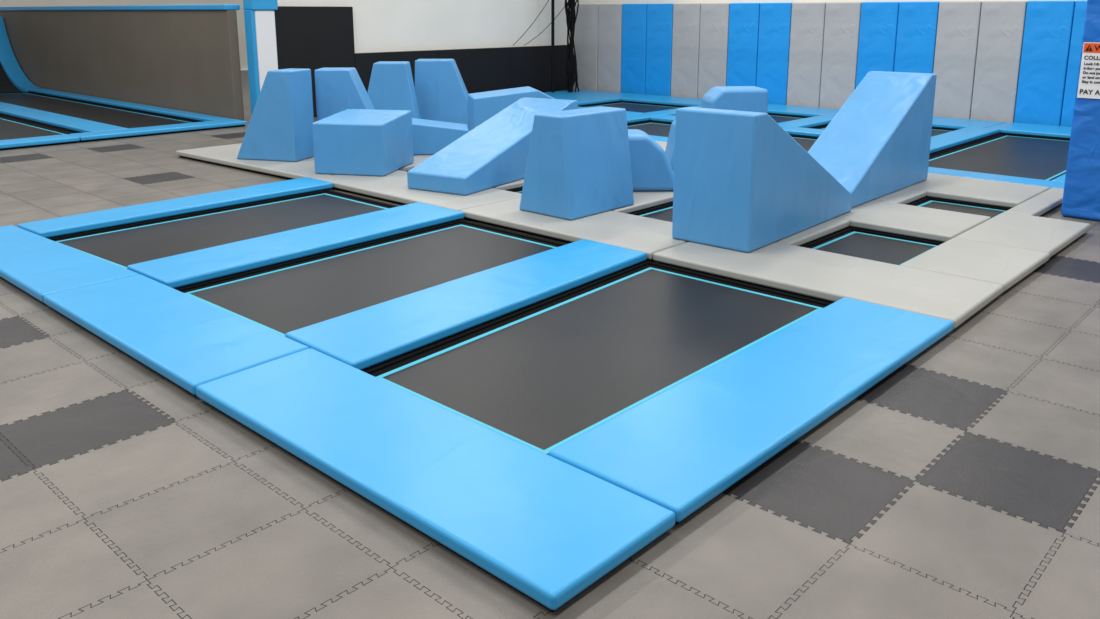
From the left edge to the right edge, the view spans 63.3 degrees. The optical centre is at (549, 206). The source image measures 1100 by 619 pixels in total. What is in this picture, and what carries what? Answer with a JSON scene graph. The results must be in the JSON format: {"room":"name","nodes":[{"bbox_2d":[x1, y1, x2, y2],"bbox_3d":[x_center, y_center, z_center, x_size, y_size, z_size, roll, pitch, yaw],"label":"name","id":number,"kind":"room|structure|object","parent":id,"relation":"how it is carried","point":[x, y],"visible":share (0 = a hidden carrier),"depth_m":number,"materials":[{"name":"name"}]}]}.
{"room":"indoor trampoline park","nodes":[
{"label":"indoor trampoline park","id":0,"kind":"room"},
{"bbox_2d":[0,0,247,69],"bbox_3d":[-13.357,-4.670,18.965,0.150,4.155,16.420,11,17,42],"label":"wall","id":1,"kind":"structure","parent":0,"point":[3,3],"depth_m":22.38,"materials":[{"name":"white paint"}]},
{"bbox_2d":[277,0,573,89],"bbox_3d":[-1.821,-3.833,15.126,0.140,4.155,6.870,11,17,42],"label":"wall","id":2,"kind":"structure","parent":0,"point":[379,25],"depth_m":15.25,"materials":[{"name":"white paint"}]},
{"bbox_2d":[274,6,354,116],"bbox_3d":[-3.531,-2.171,13.413,0.105,1.633,1.370,11,17,42],"label":"board","id":3,"kind":"object","parent":2,"relation":"attached to","point":[313,38],"visible":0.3,"depth_m":13.30,"materials":[{"name":"black"}]},
{"bbox_2d":[355,50,437,91],"bbox_3d":[-2.491,-2.062,14.582,0.105,0.923,1.675,11,17,42],"label":"board","id":4,"kind":"object","parent":2,"relation":"attached to","point":[364,62],"visible":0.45,"depth_m":14.24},
{"bbox_2d":[438,47,509,93],"bbox_3d":[-1.341,-2.326,15.791,0.105,0.923,1.695,11,17,42],"label":"board","id":5,"kind":"object","parent":2,"relation":"attached to","point":[480,69],"visible":0.48,"depth_m":15.85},
{"bbox_2d":[510,45,568,91],"bbox_3d":[-0.184,-2.591,17.008,0.105,0.923,1.695,11,17,42],"label":"board","id":6,"kind":"object","parent":2,"relation":"attached to","point":[530,66],"visible":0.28,"depth_m":16.88,"materials":[{"name":"black"}]},
{"bbox_2d":[0,70,1099,618],"bbox_3d":[-3.545,-0.889,11.382,25.198,0.003,16.248,11,17,42],"label":"floor","id":7,"kind":"structure","parent":0,"point":[964,483],"depth_m":2.89,"materials":[{"name":"grey plastic"}]},
{"bbox_2d":[0,102,18,107],"bbox_3d":[-9.960,-1.806,15.402,3.592,0.074,0.445,11,17,42],"label":"pad","id":8,"kind":"object","parent":7,"relation":"on","point":[2,104],"visible":0.38,"depth_m":14.45,"materials":[{"name":"blue plastic"}]},
{"bbox_2d":[0,17,38,92],"bbox_3d":[-12.457,-2.781,16.621,1.926,1.456,4.700,11,17,42],"label":"ramp","id":9,"kind":"object","parent":7,"relation":"on","point":[12,78],"visible":0.93,"depth_m":18.28,"materials":[{"name":"blue plastic"}]},
{"bbox_2d":[0,134,79,149],"bbox_3d":[-6.699,-0.644,10.073,0.395,0.074,2.495,11,17,42],"label":"pad","id":10,"kind":"object","parent":7,"relation":"on","point":[30,142],"visible":1,"depth_m":10.57,"materials":[{"name":"blue plastic"}]},
{"bbox_2d":[0,114,80,139],"bbox_3d":[-9.567,-1.228,12.881,7.734,0.019,2.837,11,17,42],"label":"trampoline","id":11,"kind":"object","parent":7,"relation":"on","point":[11,127],"visible":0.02,"depth_m":12.03,"materials":[{"name":"black fabric"}]},
{"bbox_2d":[0,106,127,132],"bbox_3d":[-7.140,-1.247,12.841,4.092,0.074,0.445,11,17,42],"label":"pad","id":12,"kind":"object","parent":7,"relation":"on","point":[49,118],"visible":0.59,"depth_m":12.57,"materials":[{"name":"blue plastic"}]},
{"bbox_2d":[0,225,138,304],"bbox_3d":[-3.243,0.329,5.614,1.911,0.074,0.534,11,17,42],"label":"pad","id":13,"kind":"object","parent":7,"relation":"on","point":[39,266],"visible":0.76,"depth_m":5.33,"materials":[{"name":"blue plastic"}]},
{"bbox_2d":[0,91,202,127],"bbox_3d":[-7.898,-1.610,14.635,7.734,0.019,1.234,11,17,42],"label":"trampoline","id":14,"kind":"object","parent":7,"relation":"on","point":[107,114],"visible":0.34,"depth_m":14.20,"materials":[{"name":"black fabric"}]},
{"bbox_2d":[0,4,243,120],"bbox_3d":[-8.048,-2.721,15.877,9.900,1.658,0.240,11,17,42],"label":"wall","id":15,"kind":"structure","parent":7,"relation":"on","point":[176,57],"depth_m":14.57,"materials":[{"name":"grey plastic"}]},
{"bbox_2d":[28,88,230,121],"bbox_3d":[-7.403,-1.750,15.147,7.692,0.074,0.245,11,17,42],"label":"pad","id":16,"kind":"object","parent":7,"relation":"on","point":[147,108],"visible":0.72,"depth_m":14.47,"materials":[{"name":"blue plastic"}]},
{"bbox_2d":[69,119,246,141],"bbox_3d":[-5.098,-1.011,11.756,0.395,0.074,2.192,11,17,42],"label":"pad","id":17,"kind":"object","parent":7,"relation":"on","point":[228,123],"visible":0.9,"depth_m":11.60,"materials":[{"name":"blue plastic"}]},
{"bbox_2d":[17,177,332,237],"bbox_3d":[-2.863,-0.010,7.167,0.424,0.074,2.452,10,16,39],"label":"pad","id":18,"kind":"object","parent":7,"relation":"on","point":[73,224],"visible":0.75,"depth_m":6.94,"materials":[{"name":"blue plastic"}]},
{"bbox_2d":[43,274,308,397],"bbox_3d":[-1.899,0.590,4.415,1.750,0.074,0.565,11,17,42],"label":"pad","id":19,"kind":"object","parent":7,"relation":"on","point":[191,342],"visible":0.88,"depth_m":4.24,"materials":[{"name":"blue plastic"}]},
{"bbox_2d":[47,189,397,268],"bbox_3d":[-2.283,0.145,6.583,1.382,0.019,2.411,11,17,42],"label":"trampoline","id":20,"kind":"object","parent":7,"relation":"on","point":[123,246],"visible":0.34,"depth_m":6.56,"materials":[{"name":"black fabric"}]},
{"bbox_2d":[176,143,335,179],"bbox_3d":[-2.864,-0.464,9.248,2.522,0.074,0.911,11,17,42],"label":"pad","id":21,"kind":"object","parent":7,"relation":"on","point":[224,155],"visible":0.41,"depth_m":9.01,"materials":[{"name":"grey plastic"}]},
{"bbox_2d":[237,68,313,161],"bbox_3d":[-2.841,-0.952,9.173,0.694,0.910,0.400,3,13,16],"label":"block","id":22,"kind":"object","parent":21,"relation":"on","point":[279,128],"visible":0.94,"depth_m":8.99,"materials":[{"name":"blue fabric"}]},
{"bbox_2d":[312,109,413,175],"bbox_3d":[-1.782,-0.630,8.592,0.690,0.529,0.799,3,13,12],"label":"foam block","id":23,"kind":"object","parent":21,"relation":"on","point":[364,142],"visible":1,"depth_m":8.25,"materials":[{"name":"blue fabric"}]},
{"bbox_2d":[243,0,277,116],"bbox_3d":[-4.069,-2.077,12.687,0.260,1.758,0.410,11,17,42],"label":"column","id":24,"kind":"structure","parent":7,"relation":"on","point":[259,15],"depth_m":12.53,"materials":[{"name":"blue plastic"}]},
{"bbox_2d":[127,202,464,288],"bbox_3d":[-1.599,0.228,6.076,0.554,0.074,2.375,10,16,39],"label":"pad","id":25,"kind":"object","parent":7,"relation":"on","point":[198,266],"visible":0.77,"depth_m":5.81,"materials":[{"name":"blue plastic"}]},
{"bbox_2d":[176,219,565,335],"bbox_3d":[-0.973,0.387,5.474,1.357,0.019,2.350,11,17,42],"label":"trampoline","id":26,"kind":"object","parent":7,"relation":"on","point":[283,298],"visible":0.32,"depth_m":5.40,"materials":[{"name":"black fabric"}]},
{"bbox_2d":[398,155,431,171],"bbox_3d":[-1.384,-0.438,9.131,0.495,0.074,0.912,11,17,42],"label":"pad","id":27,"kind":"object","parent":7,"relation":"on","point":[418,159],"visible":0.02,"depth_m":9.04,"materials":[{"name":"grey plastic"}]},
{"bbox_2d":[314,170,521,210],"bbox_3d":[-1.165,-0.145,7.785,1.992,0.074,0.792,11,17,42],"label":"pad","id":28,"kind":"object","parent":7,"relation":"on","point":[392,187],"visible":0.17,"depth_m":7.49,"materials":[{"name":"grey plastic"}]},
{"bbox_2d":[407,97,577,194],"bbox_3d":[-0.473,-0.601,8.220,0.620,0.630,1.900,7,14,30],"label":"ramp","id":29,"kind":"object","parent":28,"relation":"on","point":[494,153],"visible":0.86,"depth_m":7.85,"materials":[{"name":"blue fabric"}]},
{"bbox_2d":[196,348,674,611],"bbox_3d":[-0.538,0.859,3.180,2.004,0.074,0.565,11,17,42],"label":"pad","id":30,"kind":"object","parent":7,"relation":"on","point":[548,528],"visible":1,"depth_m":2.91,"materials":[{"name":"blue plastic"}]},
{"bbox_2d":[285,239,646,370],"bbox_3d":[-0.313,0.480,4.917,0.554,0.074,2.368,10,16,38],"label":"pad","id":31,"kind":"object","parent":7,"relation":"on","point":[361,339],"visible":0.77,"depth_m":4.61,"materials":[{"name":"blue plastic"}]},
{"bbox_2d":[493,179,523,190],"bbox_3d":[-0.431,-0.250,8.266,0.695,0.074,0.912,11,17,42],"label":"pad","id":32,"kind":"object","parent":7,"relation":"on","point":[517,184],"visible":0.09,"depth_m":7.88,"materials":[{"name":"grey plastic"}]},
{"bbox_2d":[508,188,522,192],"bbox_3d":[0.099,-0.117,7.789,0.784,0.019,0.960,11,17,42],"label":"trampoline","id":33,"kind":"object","parent":7,"relation":"on","point":[519,190],"visible":0.02,"depth_m":7.87,"materials":[{"name":"black fabric"}]},
{"bbox_2d":[460,197,688,260],"bbox_3d":[0.238,0.133,6.511,1.822,0.074,0.792,11,17,42],"label":"pad","id":34,"kind":"object","parent":7,"relation":"on","point":[650,236],"visible":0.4,"depth_m":6.33,"materials":[{"name":"grey plastic"}]},
{"bbox_2d":[519,106,633,219],"bbox_3d":[0.213,-0.359,6.831,0.534,0.750,0.760,11,17,42],"label":"block","id":35,"kind":"object","parent":34,"relation":"on","point":[578,165],"visible":1,"depth_m":6.60,"materials":[{"name":"blue fabric"}]},
{"bbox_2d":[543,92,620,105],"bbox_3d":[-0.606,-1.728,15.044,1.795,0.074,3.539,11,17,42],"label":"pad","id":36,"kind":"object","parent":7,"relation":"on","point":[582,100],"visible":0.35,"depth_m":15.62,"materials":[{"name":"blue plastic"}]},
{"bbox_2d":[362,260,831,454],"bbox_3d":[0.299,0.630,4.361,1.341,0.019,2.367,11,17,42],"label":"trampoline","id":37,"kind":"object","parent":7,"relation":"on","point":[541,375],"visible":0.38,"depth_m":4.20,"materials":[{"name":"black fabric"}]},
{"bbox_2d":[578,107,640,114],"bbox_3d":[0.659,-1.470,13.863,1.689,0.074,0.395,11,17,42],"label":"pad","id":38,"kind":"object","parent":7,"relation":"on","point":[627,112],"visible":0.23,"depth_m":13.45,"materials":[{"name":"blue plastic"}]},
{"bbox_2d":[552,89,701,106],"bbox_3d":[1.599,-1.935,15.997,3.692,0.074,0.875,11,17,42],"label":"pad","id":39,"kind":"object","parent":7,"relation":"on","point":[629,97],"visible":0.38,"depth_m":15.80,"materials":[{"name":"blue plastic"}]},
{"bbox_2d":[551,0,553,91],"bbox_3d":[0.053,-4.046,16.392,0.052,3.878,0.060,11,17,42],"label":"support pole","id":40,"kind":"object","parent":39,"relation":"on","point":[552,1],"visible":1,"depth_m":16.60,"materials":[{"name":"black metal"}]},
{"bbox_2d":[519,0,579,91],"bbox_3d":[-0.009,-3.941,16.334,1.395,3.691,0.418,-5,13,-22],"label":"safety net","id":41,"kind":"object","parent":40,"relation":"attached to","point":[571,16],"visible":1,"depth_m":16.66,"materials":[{"name":"black fabric"}]},
{"bbox_2d":[578,101,685,112],"bbox_3d":[1.340,-1.599,14.584,1.734,0.019,1.634,11,17,42],"label":"trampoline","id":42,"kind":"object","parent":7,"relation":"on","point":[629,106],"visible":0.35,"depth_m":14.96,"materials":[{"name":"black fabric"}]},
{"bbox_2d":[611,191,672,213],"bbox_3d":[0.594,-0.047,7.335,0.595,0.074,0.912,11,17,42],"label":"pad","id":43,"kind":"object","parent":7,"relation":"on","point":[643,200],"visible":0.16,"depth_m":7.23,"materials":[{"name":"grey plastic"}]},
{"bbox_2d":[628,129,673,190],"bbox_3d":[0.669,-0.401,7.656,0.845,0.480,0.450,0,12,-2],"label":"block","id":44,"kind":"object","parent":43,"relation":"on","point":[651,169],"visible":0.42,"depth_m":7.45,"materials":[{"name":"blue fabric"}]},
{"bbox_2d":[627,121,671,136],"bbox_3d":[1.534,-0.987,11.774,1.734,0.019,1.584,11,17,42],"label":"trampoline","id":45,"kind":"object","parent":7,"relation":"on","point":[656,128],"visible":0.18,"depth_m":12.24,"materials":[{"name":"black fabric"}]},
{"bbox_2d":[630,202,672,221],"bbox_3d":[1.131,0.087,6.851,0.904,0.019,0.960,11,17,42],"label":"trampoline","id":46,"kind":"object","parent":7,"relation":"on","point":[664,212],"visible":0.06,"depth_m":7.01,"materials":[{"name":"black fabric"}]},
{"bbox_2d":[649,135,667,141],"bbox_3d":[0.889,-0.865,11.088,2.092,0.074,0.342,11,17,42],"label":"pad","id":47,"kind":"object","parent":7,"relation":"on","point":[656,138],"visible":0.02,"depth_m":10.68,"materials":[{"name":"blue plastic"}]},
{"bbox_2d":[656,141,666,150],"bbox_3d":[0.976,-0.666,10.176,1.895,0.074,0.892,11,17,42],"label":"pad","id":48,"kind":"object","parent":7,"relation":"on","point":[662,144],"visible":0.02,"depth_m":10.20,"materials":[{"name":"grey plastic"}]},
{"bbox_2d":[650,115,675,122],"bbox_3d":[2.198,-1.165,12.466,1.689,0.074,0.395,11,17,42],"label":"pad","id":49,"kind":"object","parent":7,"relation":"on","point":[664,118],"visible":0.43,"depth_m":12.81,"materials":[{"name":"blue plastic"}]},
{"bbox_2d":[627,105,700,123],"bbox_3d":[1.446,-1.322,13.182,0.395,0.074,3.539,11,17,42],"label":"pad","id":50,"kind":"object","parent":7,"relation":"on","point":[640,117],"visible":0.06,"depth_m":13.05,"materials":[{"name":"blue plastic"}]},
{"bbox_2d":[548,297,953,524],"bbox_3d":[0.984,0.737,3.740,0.575,0.074,2.332,11,17,42],"label":"pad","id":51,"kind":"object","parent":7,"relation":"on","point":[678,449],"visible":0.86,"depth_m":3.43,"materials":[{"name":"blue plastic"}]},
{"bbox_2d":[767,113,808,122],"bbox_3d":[2.878,-1.295,13.187,1.734,0.019,1.634,11,17,42],"label":"trampoline","id":52,"kind":"object","parent":7,"relation":"on","point":[778,118],"visible":0.05,"depth_m":13.39,"materials":[{"name":"black fabric"}]},
{"bbox_2d":[767,104,839,116],"bbox_3d":[3.724,-1.515,14.068,2.092,0.074,0.875,11,17,42],"label":"pad","id":53,"kind":"object","parent":7,"relation":"on","point":[804,111],"visible":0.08,"depth_m":13.72,"materials":[{"name":"blue plastic"}]},
{"bbox_2d":[784,127,823,137],"bbox_3d":[3.718,-0.865,11.086,1.639,0.074,0.395,11,17,42],"label":"pad","id":54,"kind":"object","parent":7,"relation":"on","point":[799,131],"visible":0.23,"depth_m":11.36,"materials":[{"name":"blue plastic"}]},
{"bbox_2d":[790,135,817,151],"bbox_3d":[3.054,-0.686,10.394,1.684,0.019,1.584,11,17,42],"label":"trampoline","id":55,"kind":"object","parent":7,"relation":"on","point":[806,142],"visible":0.02,"depth_m":11.00,"materials":[{"name":"black fabric"}]},
{"bbox_2d":[778,115,834,128],"bbox_3d":[2.984,-1.017,11.785,0.395,0.074,3.539,11,17,42],"label":"pad","id":56,"kind":"object","parent":7,"relation":"on","point":[815,121],"visible":0.22,"depth_m":12.30,"materials":[{"name":"blue plastic"}]},
{"bbox_2d":[776,218,848,245],"bbox_3d":[1.664,0.165,6.364,0.575,0.074,0.912,11,17,42],"label":"pad","id":57,"kind":"object","parent":7,"relation":"on","point":[833,225],"visible":0.3,"depth_m":6.18,"materials":[{"name":"grey plastic"}]},
{"bbox_2d":[672,107,852,252],"bbox_3d":[1.550,-0.299,6.270,0.580,0.870,1.600,10,16,40],"label":"wedge","id":58,"kind":"object","parent":57,"relation":"on","point":[742,183],"visible":1,"depth_m":5.71,"materials":[{"name":"blue fabric"}]},
{"bbox_2d":[653,242,1003,329],"bbox_3d":[1.587,0.400,5.286,1.845,0.074,0.792,11,17,42],"label":"pad","id":59,"kind":"object","parent":7,"relation":"on","point":[831,277],"visible":0.74,"depth_m":5.11,"materials":[{"name":"grey plastic"}]},
{"bbox_2d":[800,227,942,264],"bbox_3d":[2.139,0.286,5.936,0.754,0.019,0.960,11,17,42],"label":"trampoline","id":60,"kind":"object","parent":7,"relation":"on","point":[850,241],"visible":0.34,"depth_m":6.05,"materials":[{"name":"black fabric"}]},
{"bbox_2d":[812,124,957,136],"bbox_3d":[4.399,-0.994,11.807,1.684,0.019,1.634,11,17,42],"label":"trampoline","id":61,"kind":"object","parent":7,"relation":"on","point":[935,131],"visible":0.05,"depth_m":11.93,"materials":[{"name":"black fabric"}]},
{"bbox_2d":[874,188,925,203],"bbox_3d":[2.763,-0.087,7.520,0.575,0.074,0.642,11,17,42],"label":"pad","id":62,"kind":"object","parent":7,"relation":"on","point":[902,196],"visible":0.35,"depth_m":7.36,"materials":[{"name":"grey plastic"}]},
{"bbox_2d":[835,200,990,242],"bbox_3d":[2.405,0.057,6.858,1.612,0.074,0.822,11,17,42],"label":"pad","id":63,"kind":"object","parent":7,"relation":"on","point":[932,224],"visible":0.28,"depth_m":6.49,"materials":[{"name":"grey plastic"}]},
{"bbox_2d":[906,197,1010,218],"bbox_3d":[3.239,0.034,7.093,0.754,0.019,0.687,11,17,42],"label":"trampoline","id":64,"kind":"object","parent":7,"relation":"on","point":[943,204],"visible":0.32,"depth_m":7.24,"materials":[{"name":"black fabric"}]},
{"bbox_2d":[930,127,999,153],"bbox_3d":[4.486,-0.720,10.422,0.395,0.074,3.539,11,17,42],"label":"pad","id":65,"kind":"object","parent":7,"relation":"on","point":[958,137],"visible":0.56,"depth_m":10.85,"materials":[{"name":"blue plastic"}]},
{"bbox_2d":[932,116,1004,128],"bbox_3d":[5.244,-1.214,12.688,2.042,0.074,0.875,11,17,42],"label":"pad","id":66,"kind":"object","parent":7,"relation":"on","point":[938,122],"visible":0.21,"depth_m":12.13,"materials":[{"name":"blue plastic"}]},
{"bbox_2d":[900,238,1049,294],"bbox_3d":[2.623,0.355,5.493,0.595,0.074,0.912,11,17,42],"label":"pad","id":67,"kind":"object","parent":7,"relation":"on","point":[1006,266],"visible":0.81,"depth_m":5.44,"materials":[{"name":"grey plastic"}]},
{"bbox_2d":[906,173,1049,207],"bbox_3d":[3.436,-0.179,7.942,1.612,0.074,0.892,11,17,42],"label":"pad","id":68,"kind":"object","parent":7,"relation":"on","point":[955,188],"visible":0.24,"depth_m":7.57,"materials":[{"name":"grey plastic"}]},
{"bbox_2d":[808,71,936,207],"bbox_3d":[2.641,-0.615,7.532,0.580,0.950,1.640,11,16,41],"label":"wedge","id":69,"kind":"object","parent":68,"relation":"on","point":[877,145],"visible":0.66,"depth_m":7.50,"materials":[{"name":"blue fabric"}]},
{"bbox_2d":[928,167,1064,188],"bbox_3d":[3.882,-0.273,8.371,1.962,0.074,0.342,11,17,42],"label":"pad","id":70,"kind":"object","parent":7,"relation":"on","point":[994,177],"visible":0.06,"depth_m":8.16,"materials":[{"name":"blue plastic"}]},
{"bbox_2d":[928,133,1069,180],"bbox_3d":[5.171,-0.557,9.806,1.504,0.019,3.584,11,17,42],"label":"trampoline","id":71,"kind":"object","parent":7,"relation":"on","point":[1025,156],"visible":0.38,"depth_m":9.71,"materials":[{"name":"black fabric"}]},
{"bbox_2d":[955,212,1089,257],"bbox_3d":[3.300,0.198,6.212,0.585,0.074,1.072,11,17,42],"label":"pad","id":72,"kind":"object","parent":7,"relation":"on","point":[1036,233],"visible":0.77,"depth_m":6.13,"materials":[{"name":"grey plastic"}]},
{"bbox_2d":[987,122,1071,138],"bbox_3d":[6.716,-0.922,11.351,1.962,0.074,0.875,11,17,42],"label":"pad","id":73,"kind":"object","parent":7,"relation":"on","point":[1007,127],"visible":0.66,"depth_m":11.50,"materials":[{"name":"blue plastic"}]},
{"bbox_2d":[1005,188,1063,216],"bbox_3d":[3.967,-0.016,7.193,0.195,0.074,1.292,11,17,42],"label":"pad","id":74,"kind":"object","parent":7,"relation":"on","point":[1052,198],"visible":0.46,"depth_m":7.06,"materials":[{"name":"grey plastic"}]},
{"bbox_2d":[1051,174,1065,181],"bbox_3d":[5.819,-0.456,9.211,0.295,0.074,3.539,11,17,42],"label":"pad","id":75,"kind":"object","parent":7,"relation":"on","point":[1060,178],"visible":0.18,"depth_m":8.07,"materials":[{"name":"blue plastic"}]},
{"bbox_2d":[1061,0,1099,220],"bbox_3d":[4.340,-1.469,6.520,0.660,3.198,0.400,11,17,42],"label":"post","id":76,"kind":"object","parent":7,"relation":"on","point":[1081,194],"visible":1,"depth_m":6.75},
{"bbox_2d":[1077,42,1099,98],"bbox_3d":[4.114,-0.991,6.540,0.400,0.410,0.011,11,17,42],"label":"warning sign","id":77,"kind":"object","parent":76,"relation":"attached to","point":[1089,79],"visible":1,"depth_m":6.63,"materials":[{"name":"white paper"}]},
{"bbox_3d":[1.226,-0.176,7.928,1.595,0.074,0.822,11,17,42],"label":"pad","id":78,"kind":"object","parent":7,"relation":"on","visible":0},
{"bbox_2d":[665,120,675,171],"bbox_3d":[1.347,-0.531,8.204,0.581,0.500,0.450,0,12,-2],"label":"block","id":79,"kind":"object","parent":78,"relation":"on","point":[670,147],"visible":0.06,"depth_m":8.15,"materials":[{"name":"blue fabric"}]},
{"bbox_3d":[-2.567,-0.673,10.205,1.625,0.074,0.912,11,17,42],"label":"pad","id":80,"kind":"object","parent":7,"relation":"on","visible":0},
{"bbox_2d":[314,68,374,120],"bbox_3d":[-2.105,-1.038,9.616,0.735,0.890,0.380,0,12,-1],"label":"block","id":81,"kind":"object","parent":80,"relation":"on","point":[338,90],"visible":0.52,"depth_m":9.39,"materials":[{"name":"blue fabric"}]},
{"bbox_3d":[-1.467,-0.925,11.361,1.625,0.074,0.642,11,17,42],"label":"pad","id":82,"kind":"object","parent":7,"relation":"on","visible":0},
{"bbox_2d":[415,59,467,125],"bbox_3d":[-1.310,-1.433,11.427,0.844,0.890,0.380,0,12,-1],"label":"block","id":83,"kind":"object","parent":82,"relation":"on","point":[441,92],"visible":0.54,"depth_m":11.24,"materials":[{"name":"blue fabric"}]},
{"bbox_3d":[2.258,-0.412,9.012,1.595,0.074,0.892,11,17,42],"label":"pad","id":84,"kind":"object","parent":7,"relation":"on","visible":0},
{"bbox_2d":[701,86,767,112],"bbox_3d":[1.782,-0.786,8.763,0.598,0.760,0.400,-1,12,-5],"label":"block","id":85,"kind":"object","parent":84,"relation":"on","point":[738,98],"visible":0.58,"depth_m":8.52,"materials":[{"name":"blue fabric"}]},
{"bbox_3d":[-1.660,-0.747,10.548,2.475,0.074,0.822,11,17,42],"label":"pad","id":86,"kind":"object","parent":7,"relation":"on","visible":0},
{"bbox_2d":[367,61,419,118],"bbox_3d":[-1.941,-1.300,10.818,0.733,0.890,0.380,0,12,-1],"label":"block","id":87,"kind":"object","parent":86,"relation":"on","point":[391,84],"visible":0.52,"depth_m":10.61,"materials":[{"name":"blue fabric"}]},
{"bbox_2d":[412,118,468,154],"bbox_3d":[-1.259,-0.773,9.647,0.750,0.358,0.500,-2,12,-7],"label":"foam block","id":88,"kind":"object","parent":86,"relation":"on","point":[430,137],"visible":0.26,"depth_m":9.42,"materials":[{"name":"blue fabric"}]},
{"bbox_3d":[-0.629,-0.984,11.633,2.475,0.074,0.892,11,17,42],"label":"pad","id":89,"kind":"object","parent":7,"relation":"on","visible":0},
{"bbox_2d":[467,86,554,130],"bbox_3d":[-0.393,-1.098,10.575,1.100,0.598,0.600,-3,13,-12],"label":"ramp","id":90,"kind":"object","parent":89,"relation":"on","point":[482,106],"visible":0.38,"depth_m":10.22,"materials":[{"name":"blue fabric"}]},
{"bbox_2d":[574,0,1076,88],"bbox_3d":[5.975,-3.268,12.537,14.870,4.155,0.140,11,17,42],"label":"wall","id":91,"kind":"structure","parent":0,"point":[580,1],"depth_m":15.05,"materials":[{"name":"white paint"}]},
{"bbox_2d":[575,4,598,90],"bbox_3d":[0.734,-3.071,17.386,0.569,1.700,0.105,11,17,42],"label":"pad","id":92,"kind":"object","parent":91,"relation":"attached to","point":[586,25],"visible":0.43,"depth_m":17.32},
{"bbox_2d":[597,4,621,91],"bbox_3d":[1.156,-2.988,17.003,0.569,1.700,0.105,11,17,42],"label":"pad","id":93,"kind":"object","parent":91,"relation":"attached to","point":[609,15],"visible":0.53,"depth_m":16.95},
{"bbox_2d":[621,4,646,93],"bbox_3d":[1.579,-2.904,16.619,0.569,1.700,0.105,11,17,42],"label":"pad","id":94,"kind":"object","parent":91,"relation":"attached to","point":[634,16],"visible":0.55,"depth_m":16.56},
{"bbox_2d":[645,4,672,95],"bbox_3d":[2.002,-2.821,16.235,0.569,1.700,0.105,11,17,42],"label":"pad","id":95,"kind":"object","parent":91,"relation":"attached to","point":[659,16],"visible":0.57,"depth_m":16.18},
{"bbox_2d":[671,3,700,97],"bbox_3d":[2.424,-2.737,15.851,0.569,1.700,0.105,11,17,42],"label":"pad","id":96,"kind":"object","parent":91,"relation":"attached to","point":[686,16],"visible":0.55,"depth_m":15.79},
{"bbox_2d":[698,3,729,98],"bbox_3d":[2.847,-2.653,15.467,0.569,1.700,0.105,11,17,42],"label":"pad","id":97,"kind":"object","parent":91,"relation":"attached to","point":[714,17],"visible":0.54,"depth_m":15.40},
{"bbox_2d":[726,3,759,85],"bbox_3d":[3.270,-2.570,15.084,0.569,1.700,0.105,11,17,42],"label":"pad","id":98,"kind":"object","parent":91,"relation":"attached to","point":[743,33],"visible":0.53,"depth_m":15.00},
{"bbox_2d":[756,3,791,104],"bbox_3d":[3.692,-2.486,14.700,0.569,1.700,0.105,11,17,42],"label":"pad","id":99,"kind":"object","parent":91,"relation":"attached to","point":[774,18],"visible":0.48,"depth_m":14.63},
{"bbox_2d":[786,2,826,107],"bbox_3d":[4.115,-2.402,14.316,0.569,1.700,0.105,11,17,42],"label":"pad","id":100,"kind":"object","parent":91,"relation":"attached to","point":[807,19],"visible":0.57,"depth_m":14.26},
{"bbox_2d":[819,2,861,108],"bbox_3d":[4.538,-2.318,13.932,0.569,1.700,0.105,11,17,42],"label":"pad","id":101,"kind":"object","parent":91,"relation":"attached to","point":[842,19],"visible":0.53,"depth_m":13.88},
{"bbox_2d":[855,2,899,88],"bbox_3d":[4.960,-2.235,13.549,0.569,1.700,0.105,11,17,42],"label":"pad","id":102,"kind":"object","parent":91,"relation":"attached to","point":[878,20],"visible":0.53,"depth_m":13.44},
{"bbox_2d":[894,2,939,73],"bbox_3d":[5.383,-2.151,13.165,0.569,1.700,0.105,11,17,42],"label":"pad","id":103,"kind":"object","parent":91,"relation":"attached to","point":[917,21],"visible":0.51,"depth_m":13.04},
{"bbox_2d":[933,1,981,118],"bbox_3d":[5.806,-2.067,12.781,0.569,1.700,0.105,11,17,42],"label":"pad","id":104,"kind":"object","parent":91,"relation":"attached to","point":[958,24],"visible":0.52,"depth_m":12.72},
{"bbox_2d":[970,1,1027,121],"bbox_3d":[6.228,-1.984,12.397,0.569,1.700,0.105,11,17,42],"label":"pad","id":105,"kind":"object","parent":91,"relation":"attached to","point":[1002,23],"visible":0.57,"depth_m":12.34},
{"bbox_2d":[1014,0,1075,125],"bbox_3d":[6.651,-1.900,12.014,0.569,1.700,0.105,11,17,42],"label":"pad","id":106,"kind":"object","parent":91,"relation":"attached to","point":[1048,24],"visible":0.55,"depth_m":11.96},
{"bbox_2d":[1060,0,1086,126],"bbox_3d":[7.074,-1.816,11.630,0.569,1.700,0.105,11,17,42],"label":"pad","id":107,"kind":"object","parent":91,"relation":"attached to","point":[1080,5],"visible":0.49,"depth_m":11.72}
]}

